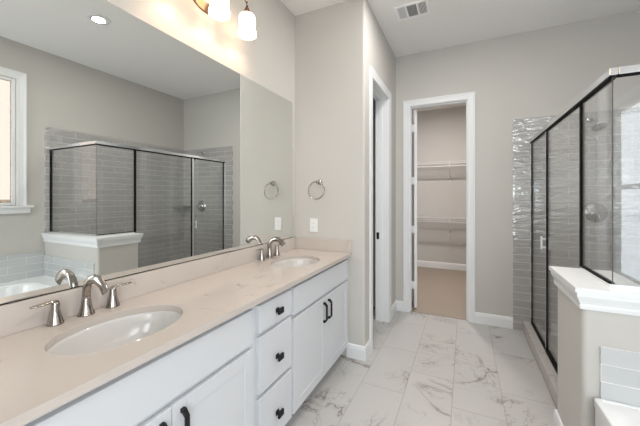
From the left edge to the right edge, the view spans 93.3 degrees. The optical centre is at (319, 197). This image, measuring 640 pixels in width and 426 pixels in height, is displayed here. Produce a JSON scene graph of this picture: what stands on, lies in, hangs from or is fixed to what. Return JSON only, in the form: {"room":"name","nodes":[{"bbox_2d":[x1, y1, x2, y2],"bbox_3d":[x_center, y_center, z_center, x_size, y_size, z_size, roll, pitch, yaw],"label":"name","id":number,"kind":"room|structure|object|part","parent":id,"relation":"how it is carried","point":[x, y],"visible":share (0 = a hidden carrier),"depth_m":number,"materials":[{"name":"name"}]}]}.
{"room":"bathroom","nodes":[
{"label":"bathroom","id":0,"kind":"room"},
{"bbox_2d":[106,0,294,236],"bbox_3d":[-0.859,-0.162,1.625,0.100,3.050,5.387,0,0,26],"label":"wall","id":1,"kind":"structure","parent":0,"point":[268,60],"depth_m":2.17,"materials":[{"name":"grey paint"}]},
{"bbox_2d":[0,0,291,305],"bbox_3d":[-0.713,-0.249,1.803,0.006,1.232,2.115,0,0,26],"label":"wall mirror","id":2,"kind":"object","parent":1,"relation":"attached to","point":[126,148],"visible":1,"depth_m":1.38,"materials":[{"name":"silver mirror"}]},
{"bbox_2d":[0,237,295,337],"bbox_3d":[-0.703,0.420,1.807,0.020,0.105,2.220,0,0,26],"label":"backsplash","id":3,"kind":"structure","parent":1,"relation":"attached to","point":[15,317],"depth_m":1.41,"materials":[{"name":"beige stone"}]},
{"bbox_2d":[193,0,229,20],"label":"vanity light","id":4,"kind":"object","parent":1,"relation":"attached to","point":[218,10],"depth_m":1.80,"materials":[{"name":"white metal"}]},
{"bbox_3d":[-0.694,-1.222,1.826,0.022,0.200,0.250,0,0,26],"label":"plate","id":5,"kind":"part","parent":4,"relation":"part of","materials":[{"name":"brown metal"}]},
{"bbox_3d":[-0.592,-1.143,1.777,0.124,0.143,0.124,0,0,26],"label":"lamp shade","id":6,"kind":"part","parent":4,"relation":"part of","materials":[{"name":"white glass"}]},
{"bbox_2d":[237,0,256,39],"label":"vanity light","id":7,"kind":"object","parent":1,"relation":"attached to","point":[246,30],"depth_m":1.96,"materials":[{"name":"white glass"}]},
{"bbox_3d":[-0.483,-1.143,2.002,0.124,0.143,0.124,0,0,26],"label":"lamp shade","id":8,"kind":"part","parent":7,"relation":"part of","materials":[{"name":"white glass"}]},
{"bbox_2d":[295,0,367,355],"bbox_3d":[0.092,-0.162,2.713,0.672,3.050,0.100,0,0,26],"label":"wall","id":9,"kind":"structure","parent":0,"point":[331,42],"depth_m":2.63,"materials":[{"name":"grey paint"}]},
{"bbox_2d":[310,218,317,231],"bbox_3d":[-0.057,0.253,2.724,0.076,0.120,0.008,0,0,26],"label":"wall outlet","id":10,"kind":"object","parent":9,"relation":"attached to","point":[313,222],"visible":1,"depth_m":2.72,"materials":[{"name":"white plastic"}]},
{"bbox_2d":[308,180,324,199],"bbox_3d":[-0.025,-0.068,2.677,0.167,0.182,0.067,0,0,26],"label":"towel ring","id":11,"kind":"object","parent":9,"relation":"attached to","point":[319,182],"visible":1,"depth_m":2.67,"materials":[{"name":"silver metal"}]},
{"bbox_2d":[346,339,370,361],"bbox_3d":[0.337,1.304,2.612,0.171,0.118,0.158,0,0,26],"label":"baseboard","id":12,"kind":"structure","parent":9,"relation":"attached to","point":[354,351],"depth_m":2.55,"materials":[{"name":"white paint"}]},
{"bbox_2d":[368,3,395,340],"bbox_3d":[0.607,-0.162,3.160,0.131,3.050,1.151,0,0,26],"label":"wall","id":13,"kind":"structure","parent":0,"point":[381,57],"depth_m":3.31,"materials":[{"name":"grey paint"}]},
{"bbox_2d":[369,66,390,352],"bbox_3d":[0.458,0.105,3.076,0.362,2.515,0.797,0,0,26],"label":"door frame","id":14,"kind":"structure","parent":13,"relation":"in","point":[378,90],"depth_m":3.30,"materials":[{"name":"white paint"}]},
{"bbox_2d":[391,300,402,318],"bbox_3d":[0.891,1.304,3.491,0.096,0.118,0.307,0,0,26],"label":"baseboard","id":15,"kind":"structure","parent":13,"relation":"attached to","point":[397,305],"depth_m":3.60,"materials":[{"name":"white paint"}]},
{"bbox_2d":[285,266,557,425],"bbox_3d":[0.845,1.373,2.201,3.672,0.080,7.900,0,0,26],"label":"floor","id":16,"kind":"structure","parent":0,"point":[421,369],"depth_m":2.30,"materials":[{"name":"tile"}]},
{"bbox_2d":[23,307,252,425],"bbox_3d":[-0.728,0.932,1.123,0.562,0.862,0.925,0,0,26],"label":"base cabinet","id":17,"kind":"object","parent":16,"relation":"on","point":[206,379],"visible":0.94,"depth_m":1.06,"materials":[{"name":"white paint"}]},
{"bbox_3d":[-0.603,0.981,0.827,0.022,0.548,0.434,0,0,26],"label":"door","id":18,"kind":"part","parent":17,"relation":"part of","materials":[{"name":"white paint"}]},
{"bbox_3d":[-0.468,0.805,1.049,0.030,0.140,0.015,0,0,26],"label":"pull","id":19,"kind":"part","parent":17,"relation":"part of","materials":[{"name":"black metal"}]},
{"bbox_3d":[-0.414,0.981,1.221,0.022,0.548,0.434,0,0,26],"label":"door","id":20,"kind":"part","parent":17,"relation":"part of","materials":[{"name":"white paint"}]},
{"bbox_2d":[253,288,291,425],"bbox_3d":[-0.455,0.932,1.690,0.562,0.862,0.334,0,0,26],"label":"base cabinet","id":21,"kind":"object","parent":16,"relation":"on","point":[272,322],"visible":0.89,"depth_m":1.56,"materials":[{"name":"white paint"}]},
{"bbox_3d":[-0.236,1.117,1.592,0.022,0.276,0.302,0,0,26],"label":"drawer","id":22,"kind":"part","parent":21,"relation":"part of","materials":[{"name":"white paint"}]},
{"bbox_3d":[-0.236,0.818,1.592,0.022,0.274,0.302,0,0,26],"label":"drawer","id":23,"kind":"part","parent":21,"relation":"part of","materials":[{"name":"white paint"}]},
{"bbox_3d":[-0.236,0.591,1.592,0.022,0.132,0.302,0,0,26],"label":"drawer","id":24,"kind":"part","parent":21,"relation":"part of","materials":[{"name":"white paint"}]},
{"bbox_3d":[-0.212,1.131,1.583,0.030,0.030,0.046,0,0,26],"label":"knob","id":25,"kind":"part","parent":21,"relation":"part of","materials":[{"name":"black metal"}]},
{"bbox_3d":[-0.212,0.835,1.583,0.030,0.030,0.046,0,0,26],"label":"knob","id":26,"kind":"part","parent":21,"relation":"part of","materials":[{"name":"black metal"}]},
{"bbox_3d":[-0.212,0.593,1.583,0.030,0.030,0.046,0,0,26],"label":"knob","id":27,"kind":"part","parent":21,"relation":"part of","materials":[{"name":"black metal"}]},
{"bbox_2d":[289,258,347,413],"bbox_3d":[-0.180,0.932,2.265,0.562,0.862,0.941,0,0,26],"label":"base cabinet","id":28,"kind":"object","parent":16,"relation":"on","point":[319,314],"visible":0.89,"depth_m":2.03,"materials":[{"name":"white paint"}]},
{"bbox_2d":[0,249,351,425],"bbox_3d":[-0.462,0.486,1.692,0.555,0.026,2.220,0,0,26],"label":"countertop","id":29,"kind":"structure","parent":28,"relation":"on","point":[34,382],"depth_m":1.05,"materials":[{"name":"beige stone"}]},
{"bbox_2d":[29,274,131,326],"bbox_3d":[-0.888,0.388,1.192,0.178,0.169,0.355,0,0,26],"label":"faucet","id":30,"kind":"object","parent":29,"relation":"on","point":[55,318],"visible":1,"depth_m":1.19,"materials":[{"name":"silver metal"}]},
{"bbox_3d":[-0.997,0.391,1.094,0.022,0.019,0.084,0,0,21],"label":"lever","id":31,"kind":"part","parent":30,"relation":"part of","materials":[{"name":"silver metal"}]},
{"bbox_3d":[-0.986,0.430,1.126,0.052,0.085,0.052,0,0,26],"label":"handle","id":32,"kind":"part","parent":30,"relation":"part of","materials":[{"name":"silver metal"}]},
{"bbox_3d":[-0.888,0.388,1.192,0.178,0.169,0.058,0,0,26],"label":"spout","id":33,"kind":"part","parent":30,"relation":"part of","materials":[{"name":"silver metal"}]},
{"bbox_3d":[-0.898,0.430,1.310,0.052,0.085,0.052,0,0,26],"label":"handle","id":34,"kind":"part","parent":30,"relation":"part of","materials":[{"name":"silver metal"}]},
{"bbox_3d":[-0.880,0.391,1.338,0.022,0.019,0.084,0,0,30],"label":"lever","id":35,"kind":"part","parent":30,"relation":"part of","materials":[{"name":"silver metal"}]},
{"bbox_2d":[47,311,181,355],"bbox_3d":[-0.725,0.579,1.113,0.353,0.160,0.475,0,0,26],"label":"sink","id":36,"kind":"object","parent":29,"relation":"in","point":[124,330],"visible":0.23,"depth_m":1.23,"materials":[{"name":"white ceramic"}]},
{"bbox_2d":[256,237,285,260],"bbox_3d":[-0.339,0.388,2.335,0.178,0.169,0.355,0,0,26],"label":"faucet","id":37,"kind":"object","parent":29,"relation":"on","point":[281,241],"visible":1,"depth_m":2.34,"materials":[{"name":"silver metal"}]},
{"bbox_3d":[-0.438,0.430,2.269,0.052,0.085,0.052,0,0,26],"label":"handle","id":38,"kind":"part","parent":37,"relation":"part of","materials":[{"name":"silver metal"}]},
{"bbox_3d":[-0.339,0.388,2.335,0.178,0.169,0.058,0,0,26],"label":"spout","id":39,"kind":"part","parent":37,"relation":"part of","materials":[{"name":"silver metal"}]},
{"bbox_3d":[-0.349,0.430,2.453,0.052,0.085,0.052,0,0,26],"label":"handle","id":40,"kind":"part","parent":37,"relation":"part of","materials":[{"name":"silver metal"}]},
{"bbox_2d":[272,258,317,266],"bbox_3d":[-0.179,0.579,2.249,0.353,0.160,0.475,0,0,26],"label":"sink","id":41,"kind":"object","parent":29,"relation":"in","point":[302,261],"visible":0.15,"depth_m":2.43,"materials":[{"name":"white ceramic"}]},
{"bbox_2d":[296,237,351,252],"bbox_3d":[0.026,0.420,2.678,0.540,0.105,0.020,0,0,26],"label":"side splash","id":42,"kind":"object","parent":29,"relation":"on","point":[334,245],"visible":1,"depth_m":2.66,"materials":[{"name":"beige stone"}]},
{"bbox_3d":[-0.065,0.981,1.950,0.022,0.548,0.448,0,0,26],"label":"door","id":43,"kind":"part","parent":28,"relation":"part of","materials":[{"name":"white paint"}]},
{"bbox_3d":[0.033,0.604,2.153,0.022,0.158,0.898,0,0,26],"label":"false drawer","id":44,"kind":"part","parent":28,"relation":"part of","materials":[{"name":"white paint"}]},
{"bbox_3d":[0.039,0.805,2.106,0.030,0.140,0.015,0,0,26],"label":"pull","id":45,"kind":"part","parent":28,"relation":"part of","materials":[{"name":"black metal"}]},
{"bbox_3d":[0.073,0.805,2.178,0.030,0.140,0.015,0,0,26],"label":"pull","id":46,"kind":"part","parent":28,"relation":"part of","materials":[{"name":"black metal"}]},
{"bbox_3d":[0.130,0.981,2.356,0.022,0.548,0.448,0,0,26],"label":"door","id":47,"kind":"part","parent":28,"relation":"part of","materials":[{"name":"white paint"}]},
{"bbox_2d":[523,321,557,408],"bbox_3d":[1.808,1.313,2.389,0.123,0.100,1.482,0,0,26],"label":"shower curb","id":48,"kind":"object","parent":16,"relation":"on","point":[545,365],"visible":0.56,"depth_m":2.40,"materials":[{"name":"stone"}]},
{"bbox_2d":[530,64,639,374],"bbox_3d":[2.137,0.337,2.017,0.960,1.852,1.866,0,0,26],"label":"shower frame","id":49,"kind":"object","parent":48,"relation":"on","point":[611,74],"visible":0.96,"depth_m":1.74,"materials":[{"name":"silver metal"}]},
{"bbox_3d":[1.869,0.383,2.530,0.032,0.110,0.018,0,0,26],"label":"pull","id":50,"kind":"part","parent":49,"relation":"part of","materials":[{"name":"silver metal"}]},
{"bbox_3d":[1.823,1.253,2.389,0.032,0.020,1.405,0,0,26],"label":"rail","id":51,"kind":"part","parent":49,"relation":"part of","materials":[{"name":"black metal"}]},
{"bbox_3d":[1.870,0.360,2.486,0.020,1.806,0.023,0,0,26],"label":"post","id":52,"kind":"part","parent":49,"relation":"part of","materials":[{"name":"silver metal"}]},
{"bbox_3d":[1.515,0.360,1.746,0.018,1.806,0.020,0,0,26],"label":"post","id":53,"kind":"part","parent":49,"relation":"part of","materials":[{"name":"black metal"}]},
{"bbox_3d":[2.146,-0.572,2.013,0.940,0.034,1.866,0,0,26],"label":"header rail","id":54,"kind":"part","parent":49,"relation":"part of","materials":[{"name":"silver metal"}]},
{"bbox_3d":[1.834,0.404,1.357,0.936,0.014,0.406,0,0,26],"label":"cap rail","id":55,"kind":"part","parent":49,"relation":"part of","materials":[{"name":"silver metal"}]},
{"bbox_2d":[594,398,639,425],"bbox_3d":[1.352,1.132,0.439,1.012,0.462,1.562,0,0,26],"label":"bathtub","id":56,"kind":"object","parent":16,"relation":"on","point":[607,413],"visible":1,"depth_m":1.28,"materials":[{"name":"white plastic"}]},
{"bbox_2d":[412,106,465,263],"bbox_3d":[2.274,-0.164,5.841,3.100,3.046,0.100,0,0,26],"label":"wall","id":57,"kind":"structure","parent":0,"point":[441,133],"depth_m":5.76,"materials":[{"name":"grey paint"}]},
{"bbox_2d":[417,260,465,270],"bbox_3d":[2.250,1.300,5.790,3.100,0.118,0.014,0,0,26],"label":"baseboard","id":58,"kind":"structure","parent":57,"relation":"attached to","point":[453,266],"depth_m":5.75,"materials":[{"name":"white paint"}]},
{"bbox_2d":[417,216,465,235],"bbox_3d":[2.186,0.544,5.657,3.000,0.357,0.307,0,0,26],"label":"wire shelf","id":59,"kind":"object","parent":57,"relation":"attached to","point":[419,217],"visible":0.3,"depth_m":5.56,"materials":[{"name":"white metal"}]},
{"bbox_3d":[2.138,0.453,5.557,3.000,0.024,0.024,0,0,26],"label":"hanging rod","id":60,"kind":"part","parent":59,"relation":"part of","materials":[{"name":"white metal"}]},
{"bbox_2d":[417,160,465,181],"bbox_3d":[2.186,-0.476,5.657,3.000,0.357,0.307,0,0,26],"label":"wire shelf","id":61,"kind":"object","parent":57,"relation":"attached to","point":[449,162],"visible":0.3,"depth_m":5.55,"materials":[{"name":"white metal"}]},
{"bbox_3d":[2.138,-0.567,5.557,3.000,0.024,0.024,0,0,26],"label":"hanging rod","id":62,"kind":"part","parent":61,"relation":"part of","materials":[{"name":"white metal"}]},
{"bbox_2d":[280,0,639,111],"bbox_3d":[0.845,-1.737,2.201,3.672,0.100,7.900,0,0,26],"label":"ceiling","id":63,"kind":"structure","parent":0,"point":[450,23],"depth_m":2.83,"materials":[{"name":"white paint"}]},
{"bbox_2d":[394,0,430,20],"bbox_3d":[0.833,-1.682,2.720,0.290,0.010,0.226,0,0,26],"label":"ceiling vent","id":64,"kind":"object","parent":63,"relation":"in","point":[421,7],"visible":1,"depth_m":2.71,"materials":[{"name":"white metal"}]},
{"bbox_2d":[373,9,639,316],"bbox_3d":[1.445,-0.162,3.452,3.672,3.050,0.100,0,0,26],"label":"wall","id":65,"kind":"structure","parent":0,"point":[540,72],"depth_m":3.17,"materials":[{"name":"grey paint"}]},
{"bbox_2d":[403,91,474,322],"bbox_3d":[1.472,0.105,3.767,0.815,2.515,0.727,0,0,26],"label":"door frame","id":66,"kind":"structure","parent":65,"relation":"in","point":[409,119],"depth_m":3.57,"materials":[{"name":"white paint"}]},
{"bbox_2d":[475,312,512,328],"bbox_3d":[1.838,1.304,3.200,0.349,0.118,0.014,0,0,26],"label":"baseboard","id":67,"kind":"structure","parent":65,"relation":"attached to","point":[480,318],"depth_m":3.19,"materials":[{"name":"white paint"}]},
{"bbox_2d":[513,107,639,332],"bbox_3d":[2.491,0.278,2.889,1.098,2.170,0.010,0,0,26],"label":"tiled wall","id":68,"kind":"structure","parent":65,"relation":"attached to","point":[564,137],"depth_m":2.93,"materials":[{"name":"grey tile"}]},
{"bbox_2d":[585,203,607,222],"bbox_3d":[2.568,0.147,2.807,0.184,0.184,0.069,0,0,26],"label":"shower valve","id":69,"kind":"object","parent":68,"relation":"attached to","point":[594,212],"visible":0.96,"depth_m":2.82,"materials":[{"name":"silver metal"}]},
{"bbox_3d":[2.565,0.158,2.800,0.092,0.115,0.053,0,0,26],"label":"handle","id":70,"kind":"part","parent":69,"relation":"part of","materials":[{"name":"silver metal"}]},
{"bbox_2d":[586,117,606,131],"bbox_3d":[2.492,-0.671,2.736,0.104,0.181,0.264,0,0,26],"label":"shower head","id":71,"kind":"object","parent":68,"relation":"attached to","point":[598,126],"visible":1,"depth_m":2.66,"materials":[{"name":"silver metal"}]},
{"bbox_3d":[2.510,-0.714,2.772,0.060,0.094,0.182,0,0,26],"label":"arm","id":72,"kind":"part","parent":71,"relation":"part of","materials":[{"name":"silver metal"}]},
{"bbox_2d":[558,288,639,425],"bbox_3d":[1.773,0.925,1.349,1.060,0.875,0.423,0,0,26],"label":"wall","id":73,"kind":"structure","parent":0,"point":[581,332],"depth_m":1.39,"materials":[{"name":"grey paint"}]},
{"bbox_2d":[553,409,563,425],"bbox_3d":[1.311,1.304,1.571,0.062,0.118,0.451,0,0,26],"label":"baseboard","id":74,"kind":"structure","parent":73,"relation":"attached to","point":[557,421],"depth_m":1.73,"materials":[{"name":"white paint"}]},
{"bbox_2d":[549,266,639,315],"bbox_3d":[1.759,0.461,1.356,1.092,0.100,0.483,0,0,26],"label":"trim","id":75,"kind":"structure","parent":73,"relation":"on","point":[587,292],"depth_m":1.37,"materials":[{"name":"white paint"}]},
{"bbox_2d":[600,346,639,406],"bbox_3d":[1.708,0.788,1.141,0.997,0.239,0.009,0,0,26],"label":"tiled wall","id":76,"kind":"structure","parent":73,"relation":"attached to","point":[619,368],"depth_m":1.32,"materials":[{"name":"grey tile"}]},
{"bbox_3d":[1.911,-0.162,0.296,0.100,3.050,5.187,0,0,26],"label":"wall","id":77,"kind":"structure","parent":0,"visible":0},
{"bbox_3d":[2.567,0.273,1.790,0.010,2.180,1.905,0,0,26],"label":"tiled wall","id":78,"kind":"structure","parent":77,"relation":"attached to","visible":0},
{"bbox_2d":[627,215,639,217],"bbox_3d":[2.834,0.169,2.601,0.210,0.018,0.210,0,0,26],"label":"corner shelf","id":79,"kind":"object","parent":78,"relation":"attached to","point":[635,216],"visible":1,"depth_m":2.65,"materials":[{"name":"grey stone"}]}
]}

